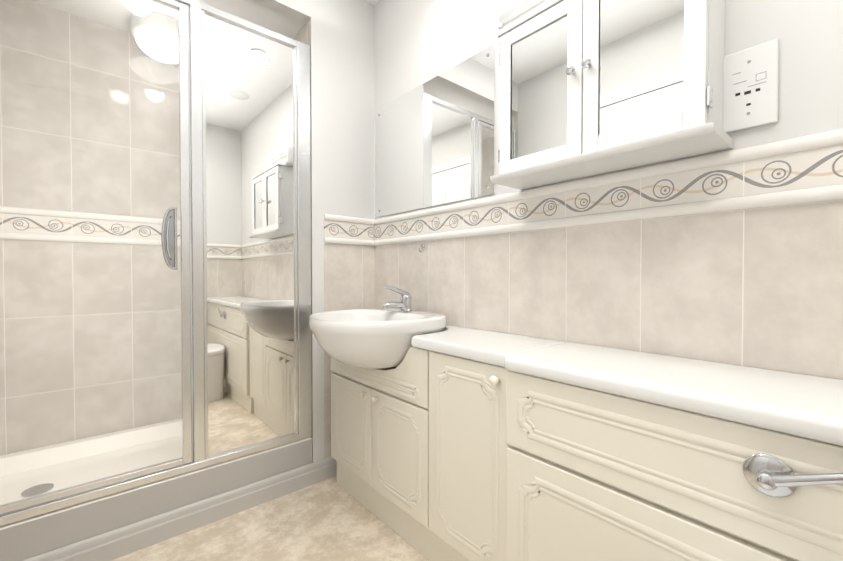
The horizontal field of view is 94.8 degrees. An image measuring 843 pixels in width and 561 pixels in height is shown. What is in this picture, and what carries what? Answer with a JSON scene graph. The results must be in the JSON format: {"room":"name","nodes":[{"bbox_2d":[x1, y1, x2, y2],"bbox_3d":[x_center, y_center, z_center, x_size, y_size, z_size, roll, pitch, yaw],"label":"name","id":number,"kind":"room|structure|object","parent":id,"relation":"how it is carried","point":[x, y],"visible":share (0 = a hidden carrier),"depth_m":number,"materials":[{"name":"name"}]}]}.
{"room":"bathroom","nodes":[
{"label":"bathroom","id":0,"kind":"room"},
{"bbox_2d":[0,0,181,455],"bbox_3d":[-1.462,-0.137,2.000,1.207,2.190,0.100,-1,1,-41],"label":"wall","id":1,"kind":"structure","parent":0,"point":[67,79],"depth_m":1.82,"materials":[{"name":"tile"}]},
{"bbox_2d":[0,206,179,246],"bbox_3d":[-1.424,-0.251,1.954,1.205,0.142,0.016,-1,1,-41],"label":"border","id":2,"kind":"object","parent":1,"relation":"attached to","point":[60,235],"depth_m":1.80,"materials":[{"name":"white tile"}]},
{"bbox_2d":[30,0,310,38],"bbox_3d":[-1.234,-1.333,1.717,1.207,0.210,0.800,-1,1,-41],"label":"ceiling","id":3,"kind":"structure","parent":0,"point":[289,18],"depth_m":1.77,"materials":[{"name":"grey paint"}]},
{"bbox_2d":[130,11,177,63],"bbox_3d":[-1.262,-1.158,1.900,0.264,0.144,0.264,-1,1,-41],"label":"dome ceiling light","id":4,"kind":"object","parent":3,"relation":"attached to","point":[169,54],"depth_m":1.81,"materials":[{"name":"white plastic"}]},
{"bbox_2d":[112,476,428,560],"bbox_3d":[-0.317,1.003,0.957,1.760,0.060,3.200,-1,1,-41],"label":"floor","id":5,"kind":"structure","parent":0,"point":[330,519],"depth_m":1.46,"materials":[{"name":"plastic"}]},
{"bbox_2d":[0,418,311,560],"bbox_3d":[-1.200,0.853,1.710,1.201,0.218,0.696,-1,1,-41],"label":"shower tray","id":6,"kind":"object","parent":5,"relation":"on","point":[25,539],"visible":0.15,"depth_m":1.57,"materials":[{"name":"white ceramic"}]},
{"bbox_2d":[0,0,311,526],"bbox_3d":[-0.975,-0.174,1.434,1.203,1.840,0.072,-1,1,-41],"label":"screen","id":7,"kind":"object","parent":6,"relation":"on","point":[244,145],"visible":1,"depth_m":1.61,"materials":[{"name":"clear glass"}]},
{"bbox_2d":[23,457,336,560],"bbox_3d":[-0.833,0.917,1.555,1.558,0.095,0.017,-1,1,-41],"label":"baseboard","id":8,"kind":"structure","parent":6,"relation":"attached to","point":[123,541],"depth_m":1.49,"materials":[{"name":"grey paint"}]},
{"bbox_2d":[330,345,842,560],"bbox_3d":[0.388,0.603,1.049,0.360,0.736,2.220,-1,1,-41],"label":"bathroom vanity","id":9,"kind":"object","parent":5,"relation":"on","point":[451,443],"depth_m":0.90,"materials":[{"name":"painted wood"},{"name":"laminate"},{"name":"chrome"}]},
{"bbox_2d":[411,325,842,440],"bbox_3d":[0.398,0.215,1.052,0.334,0.040,2.220,-1,1,-41],"label":"countertop","id":10,"kind":"structure","parent":9,"relation":"on","point":[811,404],"depth_m":0.81,"materials":[{"name":"white laminate"}]},
{"bbox_2d":[309,308,446,368],"bbox_3d":[-0.194,0.239,1.556,0.497,0.208,0.524,-1,1,-41],"label":"basin","id":11,"kind":"object","parent":10,"relation":"in","point":[380,338],"visible":0.96,"depth_m":1.37,"materials":[{"name":"white ceramic"}]},
{"bbox_2d":[382,285,412,311],"bbox_3d":[-0.101,0.075,1.662,0.127,0.116,0.079,-1,1,-41],"label":"tap","id":12,"kind":"object","parent":11,"relation":"on","point":[405,304],"visible":1,"depth_m":1.65,"materials":[{"name":"silver metal"}]},
{"bbox_2d":[293,0,374,462],"bbox_3d":[-0.643,-0.246,2.242,0.353,2.400,0.800,-1,1,-41],"label":"wall","id":13,"kind":"structure","parent":0,"point":[337,36],"depth_m":1.91,"materials":[{"name":"paint"}]},
{"bbox_2d":[324,214,373,245],"bbox_3d":[-0.358,-0.251,1.948,0.281,0.142,0.016,-1,1,-41],"label":"band","id":14,"kind":"object","parent":13,"relation":"attached to","point":[344,230],"visible":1,"depth_m":1.94,"materials":[{"name":"white tile"}]},
{"bbox_2d":[364,0,379,5],"bbox_3d":[-0.317,-1.457,0.921,1.760,0.060,3.200,-1,1,-41],"label":"ceiling","id":15,"kind":"structure","parent":0,"point":[373,2],"depth_m":2.00,"materials":[{"name":"white paint"}]},
{"bbox_2d":[374,0,842,379],"bbox_3d":[0.312,-0.235,1.481,0.100,2.400,3.200,-1,1,-41],"label":"wall","id":16,"kind":"structure","parent":0,"point":[760,288],"depth_m":1.02,"materials":[{"name":"tile"}]},
{"bbox_2d":[376,43,494,216],"bbox_3d":[0.015,-0.605,1.734,0.011,0.555,0.780,-1,1,-41],"label":"wall mirror","id":17,"kind":"object","parent":16,"relation":"attached to","point":[435,141],"visible":1,"depth_m":1.66,"materials":[{"name":"silver mirror"}]},
{"bbox_2d":[374,129,842,245],"bbox_3d":[0.496,-0.239,1.178,0.016,0.142,2.298,-1,1,-41],"label":"border","id":18,"kind":"object","parent":16,"relation":"attached to","point":[802,170],"depth_m":1.02,"materials":[{"name":"white tile"}]},
{"bbox_2d":[490,0,732,189],"bbox_3d":[0.464,-0.618,1.085,0.178,0.610,0.620,-1,1,-41],"label":"upper cabinet","id":19,"kind":"object","parent":16,"relation":"attached to","point":[589,88],"visible":1,"depth_m":1.00,"materials":[{"name":"white painted wood"},{"name":"mirror glass"},{"name":"chrome metal"}]},
{"bbox_2d":[723,39,778,132],"bbox_3d":[0.748,-0.439,0.884,0.012,0.181,0.098,-1,1,-41],"label":"electrical outlet","id":20,"kind":"object","parent":16,"relation":"attached to","point":[750,87],"visible":0.94,"depth_m":0.88,"materials":[{"name":"white plastic"}]}
]}

